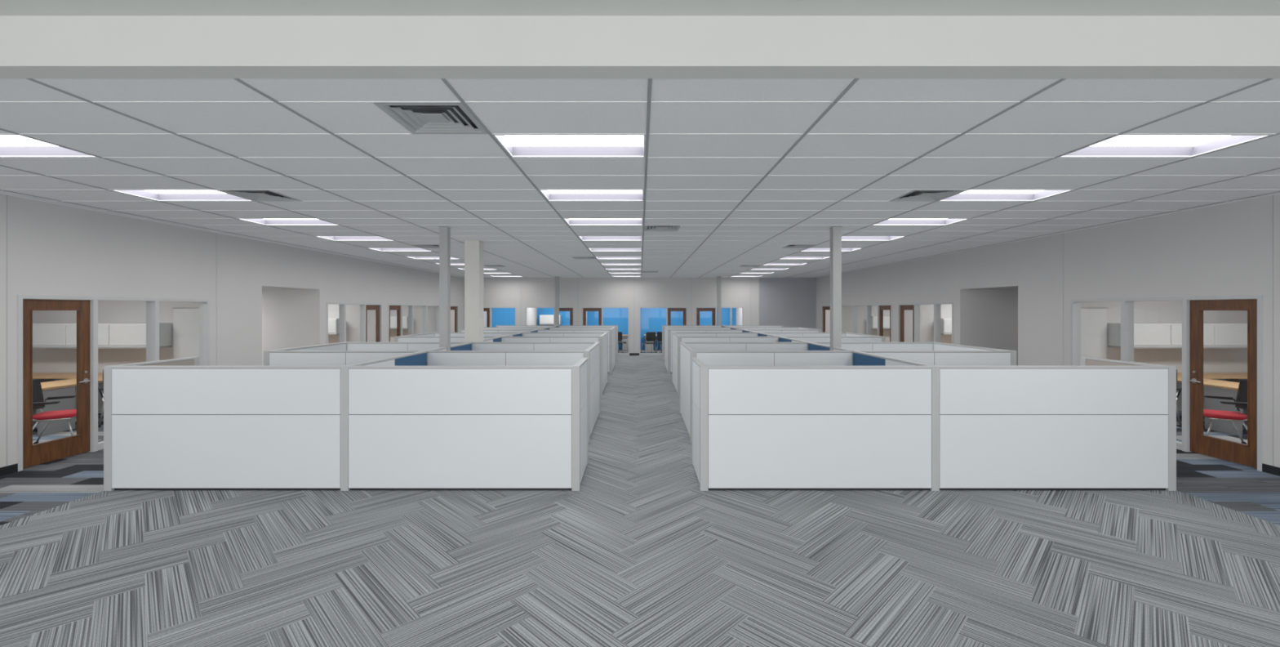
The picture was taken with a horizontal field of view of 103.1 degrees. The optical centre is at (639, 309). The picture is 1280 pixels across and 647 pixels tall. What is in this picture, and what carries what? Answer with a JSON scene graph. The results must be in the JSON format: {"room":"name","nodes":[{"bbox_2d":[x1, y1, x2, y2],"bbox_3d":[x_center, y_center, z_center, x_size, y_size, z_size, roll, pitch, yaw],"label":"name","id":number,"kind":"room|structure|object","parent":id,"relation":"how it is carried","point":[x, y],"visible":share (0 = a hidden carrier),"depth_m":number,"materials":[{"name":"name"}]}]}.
{"room":"open-plan office","nodes":[
{"label":"open-plan office","id":0,"kind":"room"},
{"bbox_2d":[32,298,199,410],"bbox_3d":[-9.870,0.630,10.040,4.260,2.700,0.180,0,0,0],"label":"wall","id":1,"kind":"structure","parent":0,"point":[44,360],"depth_m":9.95,"materials":[{"name":"paint"}]},
{"bbox_2d":[32,322,172,348],"bbox_3d":[-10.375,0.495,9.746,2.450,0.470,0.400,0,0,0],"label":"upper cabinet","id":2,"kind":"object","parent":1,"relation":"attached to","point":[45,335],"visible":0.63,"depth_m":9.55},
{"bbox_2d":[172,306,199,359],"bbox_3d":[-8.550,0.480,9.931,1.140,1.040,0.031,0,0,0],"label":"whiteboard","id":3,"kind":"object","parent":1,"relation":"attached to","point":[185,319],"visible":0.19,"depth_m":9.92,"materials":[{"name":"silver metal"}]},
{"bbox_2d":[0,193,463,466],"bbox_3d":[-7.680,0.105,9.250,0.120,3.750,25.500,0,0,0],"label":"wall","id":4,"kind":"structure","parent":0,"point":[53,249],"depth_m":8.31,"materials":[{"name":"paint"}]},
{"bbox_2d":[0,462,17,475],"bbox_3d":[-7.614,1.930,9.250,0.012,0.100,25.500,0,0,0],"label":"baseboard","id":5,"kind":"structure","parent":4,"relation":"attached to","point":[13,468],"depth_m":6.13,"materials":[{"name":"black rubber"}]},
{"bbox_2d":[6,195,217,465],"bbox_3d":[-7.618,0.250,7.635,0.004,3.260,3.040,0,0,0],"label":"wall trim","id":6,"kind":"structure","parent":4,"relation":"attached to","point":[6,195],"depth_m":6.12,"materials":[{"name":"silver metal"}]},
{"bbox_2d":[17,294,209,471],"bbox_3d":[-7.679,0.900,7.605,0.142,2.160,2.770,0,0,0],"label":"door frame","id":7,"kind":"structure","parent":4,"relation":"in","point":[152,304],"depth_m":7.11,"materials":[{"name":"metal"}]},
{"bbox_2d":[22,298,90,467],"bbox_3d":[-7.641,0.919,6.672,0.121,2.098,0.809,0,0,0],"label":"door","id":8,"kind":"structure","parent":7,"relation":"attached to","point":[34,454],"depth_m":6.70,"materials":[{"name":"brown wood"}]},
{"bbox_2d":[326,302,382,343],"bbox_3d":[-7.679,0.900,13.680,0.142,2.160,2.640,0,0,0],"label":"window","id":9,"kind":"structure","parent":4,"relation":"in","point":[342,305],"depth_m":13.15,"materials":[{"name":"metal"}]},
{"bbox_2d":[365,304,380,342],"bbox_3d":[-7.641,0.919,14.538,0.121,2.098,0.829,0,0,0],"label":"door","id":10,"kind":"structure","parent":9,"relation":"attached to","point":[368,307],"depth_m":14.82,"materials":[{"name":"brown wood"}]},
{"bbox_2d":[387,303,439,342],"bbox_3d":[-7.679,0.900,17.365,0.142,2.160,3.970,0,0,0],"label":"window","id":11,"kind":"structure","parent":4,"relation":"in","point":[410,305],"depth_m":17.02,"materials":[{"name":"metal"}]},
{"bbox_2d":[389,305,399,342],"bbox_3d":[-7.641,0.919,15.832,0.121,2.098,0.809,0,0,0],"label":"door","id":12,"kind":"structure","parent":11,"relation":"attached to","point":[391,307],"depth_m":16.11,"materials":[{"name":"brown wood"}]},
{"bbox_2d":[450,305,457,332],"bbox_3d":[-7.679,0.900,20.650,0.142,2.160,1.300,0,0,0],"label":"window","id":13,"kind":"structure","parent":4,"relation":"in","point":[451,305],"depth_m":21.25,"materials":[{"name":"metal"}]},
{"bbox_2d":[450,306,457,332],"bbox_3d":[-7.641,0.919,20.678,0.121,2.098,1.149,0,0,0],"label":"door","id":14,"kind":"structure","parent":13,"relation":"attached to","point":[455,308],"depth_m":21.12,"materials":[{"name":"brown wood"}]},
{"bbox_2d":[262,285,304,288],"bbox_3d":[-9.870,0.730,11.115,4.260,2.500,1.970,0,0,0],"label":"ceiling","id":15,"kind":"structure","parent":0,"point":[263,286],"depth_m":11.28,"materials":[{"name":"paint"}]},
{"bbox_2d":[262,288,314,365],"bbox_3d":[-9.870,0.630,12.160,4.260,2.700,0.120,0,0,0],"label":"wall","id":16,"kind":"structure","parent":0,"point":[287,314],"depth_m":12.10,"materials":[{"name":"paint"}]},
{"bbox_2d":[328,303,376,343],"bbox_3d":[-9.870,0.630,15.190,4.260,2.700,0.100,0,0,0],"label":"wall","id":17,"kind":"structure","parent":0,"point":[353,311],"depth_m":15.14,"materials":[{"name":"paint"}]},
{"bbox_2d":[328,318,338,334],"bbox_3d":[-10.000,0.495,14.936,2.400,0.470,0.400,0,0,0],"label":"upper cabinet","id":18,"kind":"object","parent":17,"relation":"attached to","point":[333,323],"visible":0.12,"depth_m":14.74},
{"bbox_2d":[390,305,435,341],"bbox_3d":[-9.870,0.630,19.680,4.260,2.700,0.120,0,0,0],"label":"wall","id":19,"kind":"structure","parent":0,"point":[417,309],"depth_m":19.62,"materials":[{"name":"paint"}]},
{"bbox_2d":[390,315,408,328],"bbox_3d":[-10.000,0.495,19.416,2.400,0.470,0.400,0,0,0],"label":"upper cabinet","id":20,"kind":"object","parent":19,"relation":"attached to","point":[393,318],"visible":0.17,"depth_m":19.22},
{"bbox_2d":[463,240,484,342],"bbox_3d":[-3.340,0.300,10.250,0.314,3.360,0.314,0,0,0],"label":"structural column","id":21,"kind":"structure","parent":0,"point":[473,249],"depth_m":10.10,"materials":[{"name":"paint"}]},
{"bbox_2d":[526,307,537,324],"bbox_3d":[-5.150,0.630,23.660,0.100,2.700,3.080,0,0,0],"label":"wall","id":22,"kind":"structure","parent":0,"point":[531,313],"depth_m":23.98,"materials":[{"name":"paint"}]},
{"bbox_2d":[491,307,735,349],"bbox_3d":[0.000,0.630,25.260,24.000,2.700,0.120,0,0,0],"label":"wall","id":23,"kind":"structure","parent":0,"point":[652,319],"depth_m":25.20,"materials":[{"name":"paint"}]},
{"bbox_2d":[539,314,561,324],"bbox_3d":[-4.400,0.495,24.986,1.000,0.470,0.400,0,0,0],"label":"upper cabinet","id":24,"kind":"object","parent":23,"relation":"attached to","point":[544,318],"visible":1,"depth_m":24.79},
{"bbox_2d":[0,349,1279,646],"bbox_3d":[0.000,1.980,11.250,24.000,0.001,29.500,0,0,0],"label":"floor","id":25,"kind":"structure","parent":0,"point":[639,555],"depth_m":3.99,"materials":[{"name":"carpet"}]},
{"bbox_2d":[32,378,76,444],"bbox_3d":[-8.428,1.493,7.345,0.612,0.971,0.620,0,0,-33],"label":"chair","id":26,"kind":"object","parent":25,"relation":"on","point":[38,402],"visible":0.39,"depth_m":7.30,"materials":[{"name":"red fabric"}]},
{"bbox_2d":[32,372,102,435],"bbox_3d":[-10.450,1.605,8.922,2.900,0.750,2.045,0,0,0],"label":"office desk","id":27,"kind":"object","parent":25,"relation":"on","point":[51,387],"visible":0.13,"depth_m":8.31,"materials":[{"name":"brown wood"}]},
{"bbox_2d":[97,369,103,426],"bbox_3d":[-8.708,1.493,8.606,0.612,0.971,0.620,0,0,36],"label":"chair","id":28,"kind":"object","parent":25,"relation":"on","point":[100,388],"visible":0.06,"depth_m":8.53,"materials":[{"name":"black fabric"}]},
{"bbox_2d":[103,351,588,490],"bbox_3d":[-3.260,1.299,6.591,5.200,1.362,2.073,0,0,0],"label":"office cubicle","id":29,"kind":"object","parent":25,"relation":"on","point":[399,422],"visible":1,"depth_m":5.56,"materials":[{"name":"white"}]},
{"bbox_2d":[263,342,599,441],"bbox_3d":[-3.205,1.299,8.643,4.890,1.362,2.029,0,0,0],"label":"office cubicle","id":30,"kind":"object","parent":25,"relation":"on","point":[333,353],"visible":0.31,"depth_m":7.63,"materials":[{"name":"white fabric"}]},
{"bbox_2d":[438,226,451,350],"bbox_3d":[-3.260,0.300,8.500,0.159,3.360,0.159,0,0,0],"label":"steel column","id":31,"kind":"structure","parent":25,"relation":"on","point":[444,231],"depth_m":8.43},
{"bbox_2d":[346,336,599,413],"bbox_3d":[-3.205,1.299,10.678,4.890,1.362,2.039,0,0,0],"label":"office cubicle","id":32,"kind":"object","parent":25,"relation":"on","point":[493,343],"visible":0.22,"depth_m":9.66,"materials":[{"name":"white fabric"}]},
{"bbox_2d":[394,332,607,395],"bbox_3d":[-3.260,1.299,12.739,4.780,1.362,2.079,0,0,0],"label":"office cubicle","id":33,"kind":"object","parent":25,"relation":"on","point":[423,337],"visible":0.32,"depth_m":11.70,"materials":[{"name":"white fabric"}]},
{"bbox_2d":[434,328,608,382],"bbox_3d":[-3.260,1.299,14.813,4.780,1.362,2.069,0,0,0],"label":"office cubicle","id":34,"kind":"object","parent":25,"relation":"on","point":[532,332],"visible":0.21,"depth_m":13.78,"materials":[{"name":"white fabric"}]},
{"bbox_2d":[458,327,614,373],"bbox_3d":[-3.260,1.299,16.873,4.780,1.362,2.049,0,0,0],"label":"office cubicle","id":35,"kind":"object","parent":25,"relation":"on","point":[611,331],"visible":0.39,"depth_m":15.85,"materials":[{"name":"white fabric"}]},
{"bbox_2d":[483,324,615,365],"bbox_3d":[-3.260,1.299,18.924,4.780,1.362,2.049,0,0,0],"label":"office cubicle","id":36,"kind":"object","parent":25,"relation":"on","point":[556,326],"visible":0.2,"depth_m":17.91,"materials":[{"name":"white fabric"}]},
{"bbox_2d":[496,324,617,359],"bbox_3d":[-3.260,1.299,19.986,4.780,1.362,0.075,0,0,0],"label":"office cubicle","id":37,"kind":"object","parent":25,"relation":"on","point":[615,326],"visible":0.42,"depth_m":19.95,"materials":[{"name":"white fabric"}]},
{"bbox_2d":[555,275,559,324],"bbox_3d":[-3.450,0.300,21.200,0.174,3.360,0.174,0,0,0],"label":"steel column","id":38,"kind":"structure","parent":25,"relation":"on","point":[557,277],"depth_m":21.13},
{"bbox_2d":[617,331,628,352],"bbox_3d":[-0.905,1.493,23.391,0.620,0.971,0.612,0,0,29],"label":"chair","id":39,"kind":"object","parent":25,"relation":"on","point":[620,339],"visible":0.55,"depth_m":23.13,"materials":[{"name":"black"}]},
{"bbox_2d":[622,333,628,350],"bbox_3d":[-1.300,1.605,24.825,1.800,0.750,0.650,0,0,0],"label":"office desk","id":40,"kind":"object","parent":25,"relation":"on","point":[624,347],"visible":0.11,"depth_m":24.55,"materials":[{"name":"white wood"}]},
{"bbox_2d":[640,331,657,352],"bbox_3d":[0.404,1.493,23.191,0.620,0.971,0.612,0,0,-23],"label":"chair","id":41,"kind":"object","parent":25,"relation":"on","point":[650,335],"visible":0.94,"depth_m":22.95,"materials":[{"name":"black"}]},
{"bbox_2d":[716,275,721,324],"bbox_3d":[3.300,0.300,21.200,0.174,3.360,0.174,0,0,0],"label":"steel column","id":42,"kind":"structure","parent":25,"relation":"on","point":[718,277],"depth_m":21.13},
{"bbox_2d":[662,324,783,359],"bbox_3d":[3.260,1.299,19.986,4.780,1.362,0.075,0,0,0],"label":"office cubicle","id":43,"kind":"object","parent":25,"relation":"on","point":[663,326],"visible":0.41,"depth_m":19.95,"materials":[{"name":"white"}]},
{"bbox_2d":[664,324,800,365],"bbox_3d":[3.260,1.299,18.924,4.780,1.362,2.049,0,0,0],"label":"office cubicle","id":44,"kind":"object","parent":25,"relation":"on","point":[722,326],"visible":0.2,"depth_m":17.91,"materials":[{"name":"white"}]},
{"bbox_2d":[665,327,821,373],"bbox_3d":[3.260,1.299,16.873,4.780,1.362,2.049,0,0,0],"label":"office cubicle","id":45,"kind":"object","parent":25,"relation":"on","point":[668,331],"visible":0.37,"depth_m":15.85,"materials":[{"name":"white"}]},
{"bbox_2d":[671,328,845,382],"bbox_3d":[3.260,1.299,14.813,4.780,1.362,2.069,0,0,0],"label":"office cubicle","id":46,"kind":"object","parent":25,"relation":"on","point":[745,332],"visible":0.19,"depth_m":13.78,"materials":[{"name":"white"}]},
{"bbox_2d":[672,332,885,395],"bbox_3d":[3.260,1.299,12.739,4.780,1.362,2.079,0,0,0],"label":"office cubicle","id":47,"kind":"object","parent":25,"relation":"on","point":[762,337],"visible":0.25,"depth_m":11.70,"materials":[{"name":"white"}]},
{"bbox_2d":[680,336,933,413],"bbox_3d":[3.205,1.299,10.678,4.890,1.362,2.039,0,0,0],"label":"office cubicle","id":48,"kind":"object","parent":25,"relation":"on","point":[784,343],"visible":0.18,"depth_m":9.66,"materials":[{"name":"white"}]},
{"bbox_2d":[829,226,842,350],"bbox_3d":[3.270,0.300,8.500,0.164,3.360,0.164,0,0,0],"label":"steel column","id":49,"kind":"structure","parent":25,"relation":"on","point":[835,231],"depth_m":8.43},
{"bbox_2d":[680,342,1016,441],"bbox_3d":[3.205,1.299,8.643,4.890,1.362,2.029,0,0,0],"label":"office cubicle","id":50,"kind":"object","parent":25,"relation":"on","point":[943,353],"visible":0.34,"depth_m":7.63,"materials":[{"name":"white"}]},
{"bbox_2d":[691,351,1176,490],"bbox_3d":[3.260,1.299,6.591,5.200,1.362,2.073,0,0,0],"label":"office cubicle","id":51,"kind":"object","parent":25,"relation":"on","point":[877,422],"visible":1,"depth_m":5.56,"materials":[{"name":"white"}]},
{"bbox_2d":[1176,369,1182,426],"bbox_3d":[8.708,1.493,8.606,0.612,0.971,0.620,0,0,-36],"label":"chair","id":52,"kind":"object","parent":25,"relation":"on","point":[1179,388],"visible":0.05,"depth_m":8.52,"materials":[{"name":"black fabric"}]},
{"bbox_2d":[1177,372,1247,435],"bbox_3d":[10.450,1.605,8.922,2.900,0.750,2.045,0,0,0],"label":"office desk","id":53,"kind":"object","parent":25,"relation":"on","point":[1228,387],"visible":0.09,"depth_m":8.31,"materials":[{"name":"brown wood"}]},
{"bbox_2d":[1203,378,1247,444],"bbox_3d":[8.428,1.493,7.345,0.612,0.971,0.620,0,0,33],"label":"chair","id":54,"kind":"object","parent":25,"relation":"on","point":[1241,402],"visible":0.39,"depth_m":7.30,"materials":[{"name":"red fabric"}]},
{"bbox_2d":[0,78,1279,277],"bbox_3d":[0.000,-1.576,12.515,15.240,0.388,18.970,0,0,0],"label":"ceiling","id":55,"kind":"structure","parent":0,"point":[18,117],"depth_m":4.69,"materials":[{"name":"tile"}]},
{"bbox_2d":[0,134,94,156],"bbox_3d":[-5.506,-1.438,4.311,1.209,0.115,0.589,0,0,0],"label":"ceiling light troffer","id":56,"kind":"object","parent":55,"relation":"in","point":[11,145],"depth_m":4.57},
{"bbox_2d":[114,190,252,200],"bbox_3d":[-5.506,-1.438,6.162,1.209,0.115,0.589,0,0,0],"label":"ceiling light troffer","id":57,"kind":"object","parent":55,"relation":"in","point":[159,195],"depth_m":6.42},
{"bbox_2d":[219,190,301,200],"bbox_3d":[-4.580,-1.488,6.162,0.593,0.223,0.593,0,0,0],"label":"ceiling vent","id":58,"kind":"object","parent":55,"relation":"in","point":[255,195],"visible":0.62,"depth_m":6.24,"materials":[{"name":"metal"}]},
{"bbox_2d":[240,218,338,225],"bbox_3d":[-5.506,-1.438,8.013,1.209,0.115,0.589,0,0,0],"label":"ceiling light troffer","id":59,"kind":"object","parent":55,"relation":"in","point":[264,221],"depth_m":8.28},
{"bbox_2d":[316,235,391,239],"bbox_3d":[-5.506,-1.438,9.864,1.209,0.115,0.589,0,0,0],"label":"ceiling light troffer","id":60,"kind":"object","parent":55,"relation":"in","point":[332,237],"depth_m":10.13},
{"bbox_2d":[370,248,429,250],"bbox_3d":[-5.506,-1.438,11.715,1.209,0.115,0.589,0,0,0],"label":"ceiling light troffer","id":61,"kind":"object","parent":55,"relation":"in","point":[379,249],"depth_m":11.99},
{"bbox_2d":[373,102,488,133],"bbox_3d":[-1.486,-1.488,3.693,0.593,0.223,0.593,0,0,0],"label":"ceiling vent","id":62,"kind":"object","parent":55,"relation":"in","point":[416,117],"visible":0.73,"depth_m":3.71,"materials":[{"name":"metal"}]},
{"bbox_2d":[406,256,457,258],"bbox_3d":[-5.506,-1.438,13.566,1.209,0.115,0.589,0,0,0],"label":"ceiling light troffer","id":63,"kind":"object","parent":55,"relation":"in","point":[415,257],"depth_m":13.84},
{"bbox_2d":[493,134,645,156],"bbox_3d":[-0.558,-1.438,4.311,1.209,0.115,0.589,0,0,0],"label":"ceiling light troffer","id":64,"kind":"object","parent":55,"relation":"in","point":[517,145],"depth_m":4.53,"materials":[{"name":"plastic"}]},
{"bbox_2d":[539,190,644,200],"bbox_3d":[-0.558,-1.438,6.162,1.209,0.115,0.589,0,0,0],"label":"ceiling light troffer","id":65,"kind":"object","parent":55,"relation":"in","point":[551,195],"depth_m":6.43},
{"bbox_2d":[564,218,643,225],"bbox_3d":[-0.558,-1.438,8.013,1.209,0.115,0.589,0,0,0],"label":"ceiling light troffer","id":66,"kind":"object","parent":55,"relation":"in","point":[570,221],"depth_m":8.28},
{"bbox_2d":[578,235,642,239],"bbox_3d":[-0.558,-1.438,9.864,1.209,0.115,0.589,0,0,0],"label":"ceiling light troffer","id":67,"kind":"object","parent":55,"relation":"in","point":[583,237],"depth_m":10.13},
{"bbox_2d":[588,248,641,250],"bbox_3d":[-0.558,-1.438,11.715,1.209,0.115,0.589,0,0,0],"label":"ceiling light troffer","id":68,"kind":"object","parent":55,"relation":"in","point":[591,249],"depth_m":11.99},
{"bbox_2d":[595,256,641,258],"bbox_3d":[-0.558,-1.438,13.566,1.209,0.115,0.589,0,0,0],"label":"ceiling light troffer","id":69,"kind":"object","parent":55,"relation":"in","point":[597,257],"depth_m":13.84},
{"bbox_2d":[0,78,1279,277],"bbox_3d":[0.000,-1.393,12.515,15.240,0.034,18.970,0,0,0],"label":"grid","id":70,"kind":"object","parent":55,"relation":"attached to","point":[650,80],"depth_m":5.43,"materials":[{"name":"metal"}]},
{"bbox_2d":[644,225,680,231],"bbox_3d":[0.368,-1.488,8.630,0.593,0.223,0.593,0,0,0],"label":"ceiling vent","id":71,"kind":"object","parent":55,"relation":"in","point":[646,228],"visible":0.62,"depth_m":8.72,"materials":[{"name":"metal"}]},
{"bbox_2d":[781,244,814,248],"bbox_3d":[3.462,-1.488,11.098,0.593,0.223,0.593,0,0,0],"label":"ceiling vent","id":72,"kind":"object","parent":55,"relation":"in","point":[787,246],"visible":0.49,"depth_m":11.26,"materials":[{"name":"metal"}]},
{"bbox_2d":[780,256,830,258],"bbox_3d":[4.389,-1.438,13.566,1.209,0.115,0.589,0,0,0],"label":"ceiling light troffer","id":73,"kind":"object","parent":55,"relation":"in","point":[785,257],"depth_m":13.84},
{"bbox_2d":[802,248,860,250],"bbox_3d":[4.389,-1.438,11.715,1.209,0.115,0.589,0,0,0],"label":"ceiling light troffer","id":74,"kind":"object","parent":55,"relation":"in","point":[808,249],"depth_m":11.99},
{"bbox_2d":[841,235,904,239],"bbox_3d":[4.389,-1.438,9.864,1.209,0.115,0.589,0,0,0],"label":"ceiling light troffer","id":75,"kind":"object","parent":55,"relation":"in","point":[843,237],"depth_m":10.13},
{"bbox_2d":[872,218,966,225],"bbox_3d":[4.389,-1.438,8.013,1.209,0.115,0.589,0,0,0],"label":"ceiling light troffer","id":76,"kind":"object","parent":55,"relation":"in","point":[890,221],"depth_m":8.28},
{"bbox_2d":[890,190,964,200],"bbox_3d":[3.462,-1.488,6.162,0.593,0.223,0.593,0,0,0],"label":"ceiling vent","id":77,"kind":"object","parent":55,"relation":"in","point":[914,195],"visible":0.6,"depth_m":6.25,"materials":[{"name":"metal"}]},
{"bbox_2d":[939,190,1070,200],"bbox_3d":[4.389,-1.438,6.162,1.209,0.115,0.589,0,0,0],"label":"ceiling light troffer","id":78,"kind":"object","parent":55,"relation":"in","point":[968,195],"depth_m":6.42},
{"bbox_2d":[1060,134,1271,156],"bbox_3d":[4.389,-1.438,4.311,1.209,0.115,0.589,0,0,0],"label":"ceiling light troffer","id":79,"kind":"object","parent":55,"relation":"in","point":[1121,145],"depth_m":4.51,"materials":[{"name":"plastic"}]},
{"bbox_2d":[0,15,1279,78],"bbox_3d":[0.000,-1.573,2.953,15.240,0.394,0.155,0,0,0],"label":"ceiling soffit","id":80,"kind":"structure","parent":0,"point":[32,46],"depth_m":2.88,"materials":[{"name":"paint"}]},
{"bbox_2d":[0,0,1279,15],"bbox_3d":[0.000,-1.685,-0.312,15.240,0.050,6.375,0,0,0],"label":"ceiling","id":81,"kind":"structure","parent":0,"point":[7,7],"depth_m":2.80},
{"bbox_2d":[450,277,830,352],"bbox_3d":[0.000,0.105,22.060,24.000,3.750,0.120,0,0,0],"label":"wall","id":82,"kind":"structure","parent":0,"point":[497,291],"depth_m":22.00,"materials":[{"name":"paint"}]},
{"bbox_2d":[524,306,573,324],"bbox_3d":[-3.915,0.930,22.059,2.130,2.100,0.142,0,0,0],"label":"window","id":83,"kind":"structure","parent":82,"relation":"in","point":[525,307],"depth_m":21.99,"materials":[{"name":"metal"}]},
{"bbox_2d":[559,307,573,324],"bbox_3d":[-3.287,0.949,22.021,0.779,2.038,0.121,0,0,0],"label":"door","id":84,"kind":"structure","parent":83,"relation":"attached to","point":[571,309],"depth_m":22.03,"materials":[{"name":"brown wood"}]},
{"bbox_2d":[582,306,629,355],"bbox_3d":[-1.490,0.930,22.059,2.060,2.100,0.142,0,0,0],"label":"window","id":85,"kind":"structure","parent":82,"relation":"in","point":[619,353],"depth_m":21.99,"materials":[{"name":"metal"}]},
{"bbox_2d":[582,307,601,324],"bbox_3d":[-2.068,0.949,22.021,0.809,2.038,0.121,0,0,0],"label":"door","id":86,"kind":"structure","parent":85,"relation":"attached to","point":[584,309],"depth_m":22.03,"materials":[{"name":"brown wood"}]},
{"bbox_2d":[520,277,751,352],"bbox_3d":[-0.175,0.250,21.997,9.990,3.260,0.006,0,0,0],"label":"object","id":87,"kind":"object","parent":82,"relation":"attached to","point":[521,277],"visible":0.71,"depth_m":21.99,"materials":[{"name":"metal"}]},
{"bbox_2d":[639,306,687,355],"bbox_3d":[1.010,0.930,22.059,2.080,2.100,0.142,0,0,0],"label":"window","id":88,"kind":"structure","parent":82,"relation":"in","point":[640,353],"depth_m":21.99,"materials":[{"name":"glass"}]},
{"bbox_2d":[667,307,686,324],"bbox_3d":[1.603,0.949,22.021,0.798,2.038,0.121,0,0,0],"label":"door","id":89,"kind":"structure","parent":88,"relation":"attached to","point":[669,309],"depth_m":22.03,"materials":[{"name":"brown wood"}]},
{"bbox_2d":[695,306,744,324],"bbox_3d":[3.450,0.930,22.059,2.100,2.100,0.142,0,0,0],"label":"window","id":90,"kind":"structure","parent":82,"relation":"in","point":[743,308],"depth_m":21.99,"materials":[{"name":"metal"}]},
{"bbox_2d":[696,307,715,324],"bbox_3d":[2.852,0.949,22.021,0.809,2.038,0.121,0,0,0],"label":"door","id":91,"kind":"structure","parent":90,"relation":"attached to","point":[698,309],"depth_m":22.03,"materials":[{"name":"brown wood"}]},
{"bbox_2d":[759,277,816,328],"bbox_3d":[6.385,0.250,21.997,2.470,3.260,0.006,0,0,0],"label":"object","id":92,"kind":"structure","parent":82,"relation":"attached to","point":[785,301],"depth_m":21.99,"materials":[{"name":"grey paint"}]},
{"bbox_2d":[735,307,742,324],"bbox_3d":[4.800,0.630,23.660,0.100,2.700,3.080,0,0,0],"label":"wall","id":93,"kind":"structure","parent":0,"point":[738,310],"depth_m":24.46,"materials":[{"name":"paint"}]},
{"bbox_2d":[844,305,889,341],"bbox_3d":[9.870,0.630,19.680,4.260,2.700,0.120,0,0,0],"label":"wall","id":94,"kind":"structure","parent":0,"point":[861,309],"depth_m":19.62,"materials":[{"name":"paint"}]},
{"bbox_2d":[871,315,889,328],"bbox_3d":[10.000,0.495,19.416,2.400,0.470,0.400,0,0,0],"label":"upper cabinet","id":95,"kind":"object","parent":94,"relation":"attached to","point":[874,318],"visible":0.18,"depth_m":19.22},
{"bbox_2d":[903,303,951,343],"bbox_3d":[9.870,0.630,15.190,4.260,2.700,0.100,0,0,0],"label":"wall","id":96,"kind":"structure","parent":0,"point":[926,311],"depth_m":15.14,"materials":[{"name":"paint"}]},
{"bbox_2d":[941,318,951,334],"bbox_3d":[10.000,0.495,14.936,2.400,0.470,0.400,0,0,0],"label":"upper cabinet","id":97,"kind":"object","parent":96,"relation":"attached to","point":[946,323],"visible":0.14,"depth_m":14.74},
{"bbox_2d":[965,288,1017,365],"bbox_3d":[9.870,0.630,12.160,4.260,2.700,0.120,0,0,0],"label":"wall","id":98,"kind":"structure","parent":0,"point":[991,314],"depth_m":12.10,"materials":[{"name":"paint"}]},
{"bbox_2d":[975,285,1017,288],"bbox_3d":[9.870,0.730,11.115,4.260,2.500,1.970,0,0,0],"label":"ceiling","id":99,"kind":"structure","parent":0,"point":[1015,286],"depth_m":11.28,"materials":[{"name":"paint"}]},
{"bbox_2d":[816,193,1279,466],"bbox_3d":[7.680,0.105,9.250,0.120,3.750,25.500,0,0,0],"label":"wall","id":100,"kind":"structure","parent":0,"point":[1226,249],"depth_m":8.35,"materials":[{"name":"paint"}]},
{"bbox_2d":[822,304,830,332],"bbox_3d":[7.679,0.900,20.650,0.142,2.160,1.300,0,0,0],"label":"window","id":101,"kind":"structure","parent":100,"relation":"in","point":[829,304],"depth_m":21.25,"materials":[{"name":"metal"}]},
{"bbox_2d":[822,306,830,332],"bbox_3d":[7.641,0.919,20.678,0.121,2.098,1.149,0,0,0],"label":"door","id":102,"kind":"structure","parent":101,"relation":"attached to","point":[824,308],"depth_m":21.12,"materials":[{"name":"brown wood"}]},
{"bbox_2d":[841,303,892,342],"bbox_3d":[7.679,0.900,17.365,0.142,2.160,3.970,0,0,0],"label":"window","id":103,"kind":"structure","parent":100,"relation":"in","point":[868,305],"depth_m":17.02,"materials":[{"name":"metal"}]},
{"bbox_2d":[880,305,890,342],"bbox_3d":[7.641,0.919,15.832,0.121,2.098,0.809,0,0,0],"label":"door","id":104,"kind":"structure","parent":103,"relation":"attached to","point":[882,307],"depth_m":16.11,"materials":[{"name":"brown wood"}]},
{"bbox_2d":[897,302,953,343],"bbox_3d":[7.679,0.900,13.680,0.142,2.160,2.640,0,0,0],"label":"window","id":105,"kind":"structure","parent":100,"relation":"in","point":[937,305],"depth_m":13.15,"materials":[{"name":"metal"}]},
{"bbox_2d":[899,304,914,342],"bbox_3d":[7.641,0.919,14.538,0.121,2.098,0.829,0,0,0],"label":"door","id":106,"kind":"structure","parent":105,"relation":"attached to","point":[906,307],"depth_m":14.82,"materials":[{"name":"brown wood"}]},
{"bbox_2d":[1070,294,1262,471],"bbox_3d":[7.679,0.900,7.605,0.142,2.160,2.770,0,0,0],"label":"door frame","id":107,"kind":"structure","parent":100,"relation":"in","point":[1126,304],"depth_m":7.12,"materials":[{"name":"metal"}]},
{"bbox_2d":[1189,298,1257,467],"bbox_3d":[7.641,0.919,6.672,0.121,2.098,0.809,0,0,0],"label":"door","id":108,"kind":"structure","parent":107,"relation":"attached to","point":[1224,449],"depth_m":6.70,"materials":[{"name":"brown wood"}]},
{"bbox_2d":[1062,195,1273,465],"bbox_3d":[7.618,0.250,7.635,0.004,3.260,3.040,0,0,0],"label":"wall trim","id":109,"kind":"structure","parent":100,"relation":"attached to","point":[1273,195],"depth_m":6.12,"materials":[{"name":"silver metal"}]},
{"bbox_2d":[1262,462,1279,475],"bbox_3d":[7.614,1.930,9.250,0.012,0.100,25.500,0,0,0],"label":"baseboard","id":110,"kind":"structure","parent":100,"relation":"attached to","point":[1266,468],"depth_m":6.13,"materials":[{"name":"black rubber"}]},
{"bbox_2d":[1080,298,1247,410],"bbox_3d":[9.870,0.630,10.040,4.260,2.700,0.180,0,0,0],"label":"wall","id":111,"kind":"structure","parent":0,"point":[1215,360],"depth_m":9.95,"materials":[{"name":"paint"}]},
{"bbox_2d":[1080,306,1107,359],"bbox_3d":[8.550,0.480,9.931,1.140,1.040,0.031,0,0,0],"label":"whiteboard","id":112,"kind":"object","parent":111,"relation":"attached to","point":[1093,319],"visible":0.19,"depth_m":9.92,"materials":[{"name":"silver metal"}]},
{"bbox_2d":[1107,322,1247,348],"bbox_3d":[10.375,0.495,9.746,2.450,0.470,0.400,0,0,0],"label":"upper cabinet","id":113,"kind":"object","parent":111,"relation":"attached to","point":[1146,335],"visible":0.59,"depth_m":9.55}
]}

